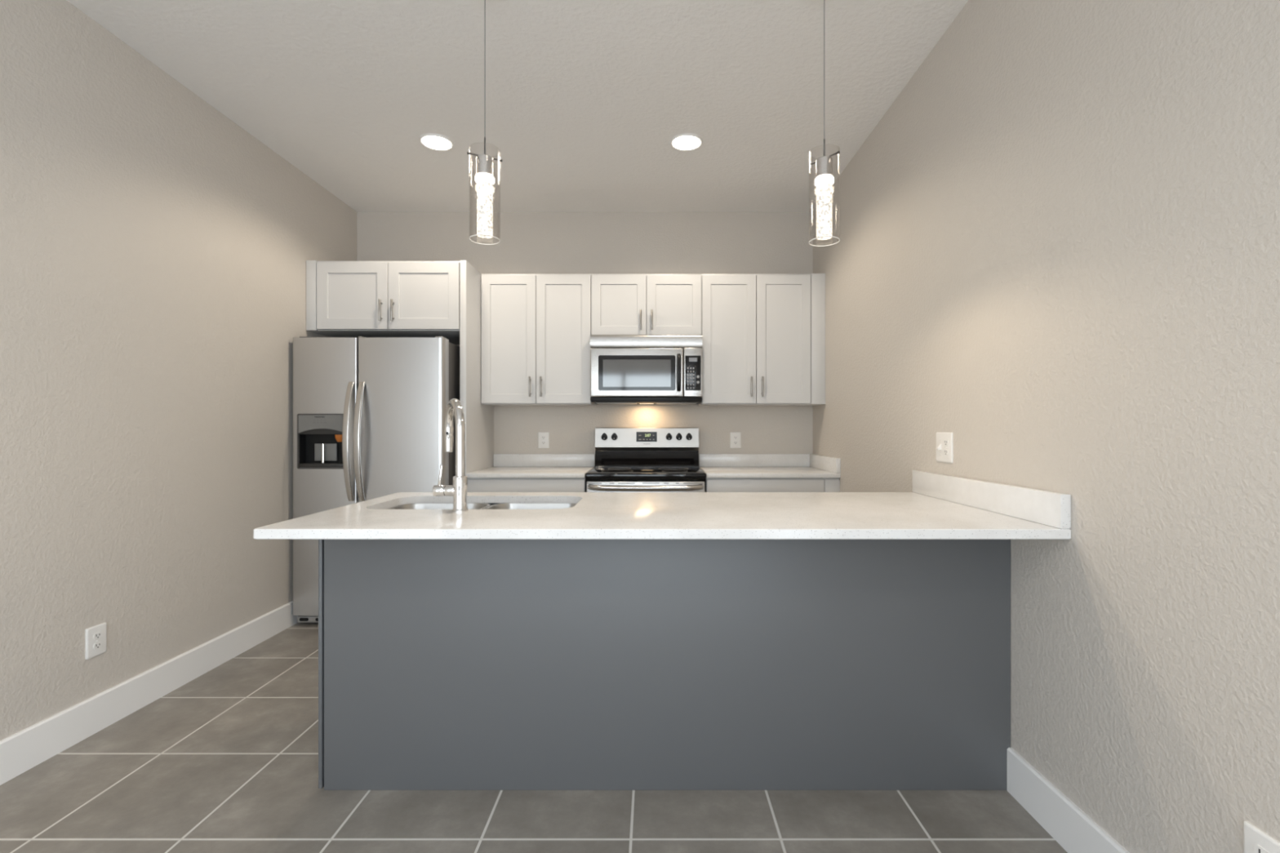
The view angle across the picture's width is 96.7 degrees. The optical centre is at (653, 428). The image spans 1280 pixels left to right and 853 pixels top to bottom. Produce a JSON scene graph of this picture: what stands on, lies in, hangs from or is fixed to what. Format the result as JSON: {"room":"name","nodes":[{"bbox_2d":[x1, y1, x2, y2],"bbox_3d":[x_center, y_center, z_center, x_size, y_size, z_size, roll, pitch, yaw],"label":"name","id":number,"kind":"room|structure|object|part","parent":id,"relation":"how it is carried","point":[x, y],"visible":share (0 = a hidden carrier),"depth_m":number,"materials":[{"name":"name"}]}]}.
{"room":"kitchen","nodes":[
{"label":"kitchen","id":0,"kind":"room"},
{"bbox_2d":[0,0,356,740],"bbox_3d":[-2.270,-0.205,0.120,0.120,2.810,8.480,0,0,0],"label":"wall","id":1,"kind":"structure","parent":0,"point":[154,251],"depth_m":2.38,"materials":[{"name":"beige paint"}]},
{"bbox_2d":[85,622,106,659],"bbox_3d":[-2.206,0.842,2.254,0.009,0.120,0.083,0,0,0],"label":"wall outlet","id":2,"kind":"object","parent":1,"relation":"attached to","point":[95,636],"visible":1,"depth_m":2.25,"materials":[{"name":"white plastic"}]},
{"bbox_2d":[93,641,102,649],"bbox_3d":[-2.204,0.862,2.254,0.004,0.025,0.034,0,0,0],"label":"receptacle","id":3,"kind":"object","parent":2,"relation":"attached to","point":[96,645],"depth_m":2.25,"materials":[{"name":"grey plastic"}]},
{"bbox_2d":[93,631,102,639],"bbox_3d":[-2.204,0.823,2.254,0.004,0.025,0.034,0,0,0],"label":"receptacle","id":4,"kind":"object","parent":2,"relation":"attached to","point":[96,635],"depth_m":2.25,"materials":[{"name":"grey plastic"}]},
{"bbox_2d":[0,600,297,785],"bbox_3d":[-2.203,1.129,0.120,0.015,0.143,8.240,0,0,0],"label":"baseboard","id":5,"kind":"structure","parent":1,"relation":"attached to","point":[21,751],"depth_m":2.37,"materials":[{"name":"white paint"}]},
{"bbox_2d":[66,0,968,212],"bbox_3d":[-0.512,-1.660,0.120,3.635,0.100,8.480,0,0,0],"label":"ceiling","id":6,"kind":"structure","parent":0,"point":[586,100],"depth_m":2.67,"materials":[{"name":"white paint"}]},
{"bbox_2d":[418,133,453,151],"bbox_3d":[-1.220,-1.604,3.200,0.184,0.012,0.184,0,0,0],"label":"recessed light","id":7,"kind":"object","parent":6,"relation":"in","point":[433,141],"visible":1,"depth_m":3.18,"materials":[{"name":"white paint"}]},
{"bbox_2d":[466,0,502,244],"bbox_3d":[-0.605,-1.142,2.040,0.120,0.936,0.120,0,0,0],"label":"pendant light","id":8,"kind":"object","parent":6,"relation":"hanging from","point":[484,178],"visible":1,"depth_m":2.02,"materials":[{"name":"white glass"}]},
{"bbox_3d":[-0.605,-0.972,2.040,0.122,0.009,0.009,0,0,-29],"label":"support rod","id":9,"kind":"part","parent":8,"relation":"part of","materials":[{"name":"grey metal"}]},
{"bbox_2d":[476,154,493,175],"bbox_3d":[-0.605,-0.938,2.040,0.058,0.068,0.058,0,0,0],"label":"socket","id":10,"kind":"object","parent":8,"relation":"attached to","point":[484,162],"depth_m":2.01,"materials":[{"name":"silver metal"}]},
{"bbox_3d":[-0.605,-1.315,2.040,0.003,0.550,0.003,0,0,0],"label":"cord","id":11,"kind":"part","parent":8,"relation":"part of","materials":[{"name":"grey plastic"}]},
{"bbox_2d":[670,133,702,151],"bbox_3d":[0.185,-1.604,3.200,0.184,0.012,0.184,0,0,0],"label":"recessed light","id":12,"kind":"object","parent":6,"relation":"in","point":[684,142],"visible":1,"depth_m":3.18,"materials":[{"name":"white paint"}]},
{"bbox_2d":[808,0,839,246],"bbox_3d":[0.612,-1.139,2.040,0.120,0.942,0.120,0,0,0],"label":"pendant light","id":13,"kind":"object","parent":6,"relation":"hanging from","point":[824,180],"visible":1,"depth_m":2.02,"materials":[{"name":"white glass"}]},
{"bbox_2d":[815,155,832,177],"bbox_3d":[0.612,-0.932,2.040,0.058,0.068,0.058,0,0,0],"label":"socket","id":14,"kind":"object","parent":13,"relation":"attached to","point":[824,164],"depth_m":2.01,"materials":[{"name":"silver metal"}]},
{"bbox_3d":[0.612,-1.312,2.040,0.003,0.556,0.003,0,0,0],"label":"cord","id":15,"kind":"part","parent":13,"relation":"part of","materials":[{"name":"grey plastic"}]},
{"bbox_3d":[0.612,-0.966,2.040,0.009,0.009,0.122,0,0,-38],"label":"support rod","id":16,"kind":"part","parent":13,"relation":"part of","materials":[{"name":"grey metal"}]},
{"bbox_2d":[0,622,1067,852],"bbox_3d":[-0.512,1.250,0.120,3.635,0.100,8.480,0,0,0],"label":"floor","id":17,"kind":"structure","parent":0,"point":[226,761],"depth_m":1.79,"materials":[{"name":"grey tile"}]},
{"bbox_2d":[293,336,459,622],"bbox_3d":[-1.725,0.317,3.777,0.920,1.766,0.846,0,0,0],"label":"refrigerator","id":18,"kind":"object","parent":17,"relation":"on","point":[369,413],"visible":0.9,"depth_m":3.43,"materials":[{"name":"grey metal"}]},
{"bbox_3d":[-1.996,0.080,3.443,0.301,0.333,0.038,0,0,0],"label":"dispenser frame","id":19,"kind":"part","parent":18,"relation":"part of","materials":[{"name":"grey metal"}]},
{"bbox_3d":[-1.989,0.292,3.471,0.392,1.679,0.082,0,0,0],"label":"freezer door","id":20,"kind":"part","parent":18,"relation":"part of","materials":[{"name":"silver metal"}]},
{"bbox_3d":[-1.820,0.080,3.396,0.039,0.718,0.082,0,0,0],"label":"handle","id":21,"kind":"part","parent":18,"relation":"part of","materials":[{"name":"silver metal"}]},
{"bbox_3d":[-1.755,0.080,3.396,0.039,0.718,0.082,0,0,0],"label":"handle","id":22,"kind":"part","parent":18,"relation":"part of","materials":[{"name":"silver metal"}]},
{"bbox_3d":[-1.526,0.292,3.471,0.522,1.679,0.082,0,0,0],"label":"door","id":23,"kind":"part","parent":18,"relation":"part of","materials":[{"name":"silver metal"}]},
{"bbox_2d":[459,260,493,475],"bbox_3d":[-1.210,0.067,3.926,0.040,2.266,0.628,0,0,0],"label":"end panel","id":24,"kind":"object","parent":17,"relation":"on","point":[478,417],"visible":0.33,"depth_m":3.75,"materials":[{"name":"grey paint"}]},
{"bbox_2d":[466,477,586,492],"bbox_3d":[-0.812,0.758,3.906,0.753,0.884,0.666,0,0,0],"label":"base cabinet","id":25,"kind":"object","parent":17,"relation":"on","point":[474,485],"visible":0.09,"depth_m":3.61,"materials":[{"name":"grey paint"}]},
{"bbox_2d":[466,453,595,478],"bbox_3d":[-0.812,0.254,3.920,0.753,0.124,0.640,0,0,0],"label":"countertop","id":26,"kind":"structure","parent":25,"relation":"on","point":[504,465],"depth_m":4.22,"materials":[{"name":"white stone"}]},
{"bbox_2d":[585,427,706,492],"bbox_3d":[-0.050,0.599,3.877,0.767,1.203,0.695,0,0,0],"label":"electric range","id":27,"kind":"object","parent":17,"relation":"on","point":[628,460],"visible":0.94,"depth_m":4.15,"materials":[{"name":"silver metal"}]},
{"bbox_3d":[-0.360,0.062,4.147,0.045,0.053,0.034,0,0,0],"label":"knob","id":28,"kind":"part","parent":27,"relation":"part of","materials":[{"name":"black plastic"}]},
{"bbox_3d":[-0.287,0.062,4.147,0.045,0.053,0.034,0,0,0],"label":"knob","id":29,"kind":"part","parent":27,"relation":"part of","materials":[{"name":"black plastic"}]},
{"bbox_3d":[-0.050,0.661,3.622,0.749,0.647,0.044,0,0,0],"label":"oven door","id":30,"kind":"part","parent":27,"relation":"part of","materials":[{"name":"silver metal"}]},
{"bbox_3d":[-0.050,0.373,3.570,0.733,0.039,0.082,0,0,0],"label":"handle","id":31,"kind":"part","parent":27,"relation":"part of","materials":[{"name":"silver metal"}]},
{"bbox_2d":[585,467,706,480],"bbox_3d":[-0.050,0.308,3.864,0.767,0.046,0.543,0,0,0],"label":"cooktop","id":32,"kind":"object","parent":27,"relation":"in","point":[596,473],"depth_m":3.59,"materials":[{"name":"black glass"}]},
{"bbox_3d":[-0.049,0.081,4.189,0.759,0.168,0.069,0,0,0],"label":"control panel","id":33,"kind":"part","parent":27,"relation":"part of","materials":[{"name":"silver metal"}]},
{"bbox_3d":[0.113,0.062,4.147,0.045,0.053,0.034,0,0,0],"label":"knob","id":34,"kind":"part","parent":27,"relation":"part of","materials":[{"name":"black plastic"}]},
{"bbox_3d":[0.186,0.062,4.147,0.045,0.053,0.034,0,0,0],"label":"knob","id":35,"kind":"part","parent":27,"relation":"part of","materials":[{"name":"black plastic"}]},
{"bbox_3d":[0.259,0.062,4.147,0.045,0.053,0.034,0,0,0],"label":"knob","id":36,"kind":"part","parent":27,"relation":"part of","materials":[{"name":"black plastic"}]},
{"bbox_2d":[318,502,1010,790],"bbox_3d":[0.034,0.758,2.192,2.301,0.884,0.615,0,0,0],"label":"base cabinet","id":37,"kind":"object","parent":17,"relation":"on","point":[444,664],"visible":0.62,"depth_m":1.89,"materials":[{"name":"grey paint"}]},
{"bbox_3d":[-1.111,0.758,2.197,0.012,0.884,0.606,0,0,0],"label":"panel","id":38,"kind":"part","parent":37,"relation":"part of","materials":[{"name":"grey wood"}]},
{"bbox_3d":[-0.813,0.708,2.490,0.566,0.760,0.019,0,0,0],"label":"door","id":39,"kind":"part","parent":37,"relation":"part of","materials":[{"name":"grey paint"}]},
{"bbox_2d":[253,470,1071,539],"bbox_3d":[0.022,0.252,2.076,2.324,0.128,0.928,0,0,0],"label":"countertop","id":40,"kind":"structure","parent":37,"relation":"on","point":[940,506],"depth_m":1.78,"materials":[{"name":"white stone"}]},
{"bbox_2d":[432,398,468,511],"bbox_3d":[-0.713,0.089,2.046,0.118,0.392,0.221,0,0,-8],"label":"kitchen faucet","id":41,"kind":"object","parent":40,"relation":"on","point":[459,489],"visible":1,"depth_m":1.96,"materials":[{"name":"silver metal"}]},
{"bbox_3d":[-0.737,0.164,1.968,0.018,0.073,0.011,0,0,0],"label":"lever","id":42,"kind":"part","parent":41,"relation":"part of","materials":[{"name":"silver metal"}]},
{"bbox_3d":[-0.718,0.032,2.050,0.032,0.277,0.223,0,0,-31],"label":"spout","id":43,"kind":"part","parent":41,"relation":"part of","materials":[{"name":"silver metal"}]},
{"bbox_2d":[386,502,576,509],"bbox_3d":[-0.667,0.415,2.202,0.781,0.196,0.424,0,0,0],"label":"sink","id":44,"kind":"object","parent":40,"relation":"in","point":[419,505],"visible":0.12,"depth_m":2.40,"materials":[{"name":"silver metal"}]},
{"bbox_3d":[-0.865,0.415,2.202,0.387,0.196,0.424,0,0,0],"label":"bowl","id":45,"kind":"part","parent":44,"relation":"part of","materials":[{"name":"silver metal"}]},
{"bbox_3d":[-0.472,0.415,2.202,0.390,0.196,0.424,0,0,0],"label":"bowl","id":46,"kind":"part","parent":44,"relation":"part of","materials":[{"name":"silver metal"}]},
{"bbox_2d":[705,477,839,492],"bbox_3d":[0.760,0.758,3.906,0.848,0.884,0.666,0,0,0],"label":"base cabinet","id":47,"kind":"object","parent":17,"relation":"on","point":[712,485],"visible":0.12,"depth_m":3.61,"materials":[{"name":"grey paint"}]},
{"bbox_2d":[698,453,840,478],"bbox_3d":[0.760,0.254,3.920,0.848,0.124,0.640,0,0,0],"label":"countertop","id":48,"kind":"structure","parent":47,"relation":"on","point":[714,465],"depth_m":4.15,"materials":[{"name":"white stone"}]},
{"bbox_2d":[356,212,812,453],"bbox_3d":[-0.512,-0.205,4.300,3.395,2.810,0.120,0,0,0],"label":"wall","id":49,"kind":"structure","parent":0,"point":[531,242],"depth_m":4.24,"materials":[{"name":"beige paint"}]},
{"bbox_2d":[306,260,459,344],"bbox_3d":[-1.720,-0.844,3.907,0.976,0.444,0.666,0,0,0],"label":"upper cabinet","id":50,"kind":"object","parent":49,"relation":"attached to","point":[344,299],"visible":0.9,"depth_m":3.62,"materials":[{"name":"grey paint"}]},
{"bbox_3d":[-1.913,-0.841,3.619,0.450,0.425,0.019,0,0,0],"label":"door","id":51,"kind":"part","parent":50,"relation":"part of","materials":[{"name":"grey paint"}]},
{"bbox_3d":[-1.725,-0.743,3.592,0.012,0.138,0.036,0,0,0],"label":"handle","id":52,"kind":"part","parent":50,"relation":"part of","materials":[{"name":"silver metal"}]},
{"bbox_3d":[-1.649,-0.743,3.592,0.012,0.138,0.036,0,0,0],"label":"handle","id":53,"kind":"part","parent":50,"relation":"part of","materials":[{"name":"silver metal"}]},
{"bbox_3d":[-1.460,-0.841,3.619,0.450,0.425,0.019,0,0,0],"label":"door","id":54,"kind":"part","parent":50,"relation":"part of","materials":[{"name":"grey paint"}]},
{"bbox_2d":[480,274,595,405],"bbox_3d":[-0.810,-0.616,4.059,0.758,0.901,0.361,0,0,0],"label":"upper cabinet","id":55,"kind":"object","parent":49,"relation":"attached to","point":[535,329],"visible":0.98,"depth_m":3.92,"materials":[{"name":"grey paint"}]},
{"bbox_3d":[-1.000,-0.612,3.925,0.375,0.882,0.019,0,0,0],"label":"door","id":56,"kind":"part","parent":55,"relation":"part of","materials":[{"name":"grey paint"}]},
{"bbox_3d":[-0.848,-0.284,3.897,0.012,0.138,0.036,0,0,0],"label":"handle","id":57,"kind":"part","parent":55,"relation":"part of","materials":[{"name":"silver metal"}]},
{"bbox_3d":[-0.772,-0.284,3.897,0.012,0.138,0.036,0,0,0],"label":"handle","id":58,"kind":"part","parent":55,"relation":"part of","materials":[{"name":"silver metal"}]},
{"bbox_3d":[-0.621,-0.612,3.925,0.375,0.882,0.019,0,0,0],"label":"door","id":59,"kind":"part","parent":55,"relation":"part of","materials":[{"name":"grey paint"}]},
{"bbox_2d":[537,431,549,448],"bbox_3d":[-0.819,0.090,4.236,0.083,0.120,0.009,0,0,0],"label":"wall outlet","id":60,"kind":"object","parent":49,"relation":"attached to","point":[543,437],"visible":1,"depth_m":4.23,"materials":[{"name":"white plastic"}]},
{"bbox_2d":[493,453,595,466],"bbox_3d":[-0.812,0.239,4.229,0.753,0.094,0.022,0,0,0],"label":"backsplash","id":61,"kind":"structure","parent":49,"relation":"attached to","point":[499,460],"depth_m":4.22,"materials":[{"name":"white stone"}]},
{"bbox_2d":[591,274,701,334],"bbox_3d":[-0.050,-0.850,4.059,0.761,0.432,0.361,0,0,0],"label":"upper cabinet","id":62,"kind":"object","parent":49,"relation":"attached to","point":[621,304],"visible":0.87,"depth_m":3.92,"materials":[{"name":"grey paint"}]},
{"bbox_3d":[-0.240,-0.847,3.925,0.377,0.413,0.019,0,0,0],"label":"door","id":63,"kind":"part","parent":62,"relation":"part of","materials":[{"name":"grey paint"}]},
{"bbox_3d":[-0.087,-0.740,3.897,0.012,0.138,0.036,0,0,0],"label":"handle","id":64,"kind":"part","parent":62,"relation":"part of","materials":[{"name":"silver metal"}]},
{"bbox_2d":[590,334,702,404],"bbox_3d":[-0.050,-0.402,4.021,0.758,0.460,0.438,0,0,0],"label":"microwave","id":65,"kind":"object","parent":62,"relation":"attached to","point":[625,369],"visible":1,"depth_m":3.84,"materials":[{"name":"grey metal"}]},
{"bbox_3d":[-0.114,-0.377,3.857,0.630,0.332,0.033,0,0,0],"label":"door","id":66,"kind":"part","parent":65,"relation":"part of","materials":[{"name":"silver metal"}]},
{"bbox_3d":[0.171,-0.374,3.822,0.025,0.253,0.040,0,0,0],"label":"handle","id":67,"kind":"part","parent":65,"relation":"part of","materials":[{"name":"black plastic"}]},
{"bbox_3d":[0.267,-0.377,3.857,0.125,0.332,0.033,0,0,0],"label":"control panel","id":68,"kind":"part","parent":65,"relation":"part of","materials":[{"name":"silver metal"}]},
{"bbox_3d":[-0.012,-0.740,3.897,0.012,0.138,0.036,0,0,0],"label":"handle","id":69,"kind":"part","parent":62,"relation":"part of","materials":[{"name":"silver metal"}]},
{"bbox_3d":[0.141,-0.847,3.925,0.377,0.413,0.019,0,0,0],"label":"door","id":70,"kind":"part","parent":62,"relation":"part of","materials":[{"name":"grey paint"}]},
{"bbox_2d":[729,431,741,448],"bbox_3d":[0.610,0.090,4.236,0.083,0.120,0.009,0,0,0],"label":"wall outlet","id":71,"kind":"object","parent":49,"relation":"attached to","point":[735,437],"visible":1,"depth_m":4.23,"materials":[{"name":"white plastic"}]},
{"bbox_2d":[698,453,809,466],"bbox_3d":[0.760,0.239,4.229,0.848,0.094,0.022,0,0,0],"label":"backsplash","id":72,"kind":"structure","parent":49,"relation":"attached to","point":[704,460],"depth_m":4.22,"materials":[{"name":"white stone"}]},
{"bbox_2d":[697,273,825,405],"bbox_3d":[0.758,-0.616,4.059,0.852,0.901,0.361,0,0,0],"label":"upper cabinet","id":73,"kind":"object","parent":49,"relation":"attached to","point":[763,335],"visible":0.97,"depth_m":3.92,"materials":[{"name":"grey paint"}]},
{"bbox_3d":[0.520,-0.612,3.925,0.372,0.882,0.019,0,0,0],"label":"door","id":74,"kind":"part","parent":73,"relation":"part of","materials":[{"name":"grey paint"}]},
{"bbox_3d":[0.670,-0.284,3.897,0.012,0.138,0.036,0,0,0],"label":"handle","id":75,"kind":"part","parent":73,"relation":"part of","materials":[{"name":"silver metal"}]},
{"bbox_3d":[0.746,-0.284,3.897,0.012,0.138,0.036,0,0,0],"label":"handle","id":76,"kind":"part","parent":73,"relation":"part of","materials":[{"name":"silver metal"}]},
{"bbox_3d":[0.896,-0.612,3.925,0.372,0.882,0.019,0,0,0],"label":"door","id":77,"kind":"part","parent":73,"relation":"part of","materials":[{"name":"grey paint"}]},
{"bbox_2d":[812,0,1279,852],"bbox_3d":[1.245,-0.205,0.120,0.120,2.810,8.480,0,0,0],"label":"wall","id":78,"kind":"structure","parent":0,"point":[1056,255],"depth_m":1.48,"materials":[{"name":"beige paint"}]},
{"bbox_2d":[936,431,953,462],"bbox_3d":[1.175,0.078,2.314,0.021,0.122,0.126,0,0,0],"label":"outlet","id":79,"kind":"object","parent":78,"relation":"attached to","point":[944,441],"visible":1,"depth_m":2.30,"materials":[{"name":"white plastic"}]},
{"bbox_2d":[943,448,948,455],"bbox_3d":[1.179,0.098,2.291,0.004,0.025,0.034,0,0,0],"label":"receptacle","id":80,"kind":"object","parent":79,"relation":"attached to","point":[945,451],"depth_m":2.29,"materials":[{"name":"grey plastic"}]},
{"bbox_2d":[943,439,948,445],"bbox_3d":[1.179,0.059,2.291,0.004,0.025,0.034,0,0,0],"label":"receptacle","id":81,"kind":"object","parent":79,"relation":"attached to","point":[945,441],"depth_m":2.29,"materials":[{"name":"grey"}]},
{"bbox_2d":[1006,746,1129,852],"bbox_3d":[1.177,1.129,-1.058,0.015,0.143,5.884,0,0,0],"label":"baseboard","id":82,"kind":"structure","parent":78,"relation":"attached to","point":[1062,819],"depth_m":1.66,"materials":[{"name":"white paint"}]},
{"bbox_2d":[1243,820,1279,852],"bbox_3d":[1.181,0.844,1.098,0.009,0.120,0.083,0,0,0],"label":"wall outlet","id":83,"kind":"object","parent":78,"relation":"attached to","point":[1255,840],"visible":1,"depth_m":1.11,"materials":[{"name":"white plastic"}]},
{"bbox_2d":[1253,844,1269,852],"bbox_3d":[1.179,0.825,1.098,0.004,0.025,0.034,0,0,0],"label":"receptacle","id":84,"kind":"object","parent":83,"relation":"attached to","point":[1258,848],"depth_m":1.10,"materials":[{"name":"grey plastic"}]}
]}

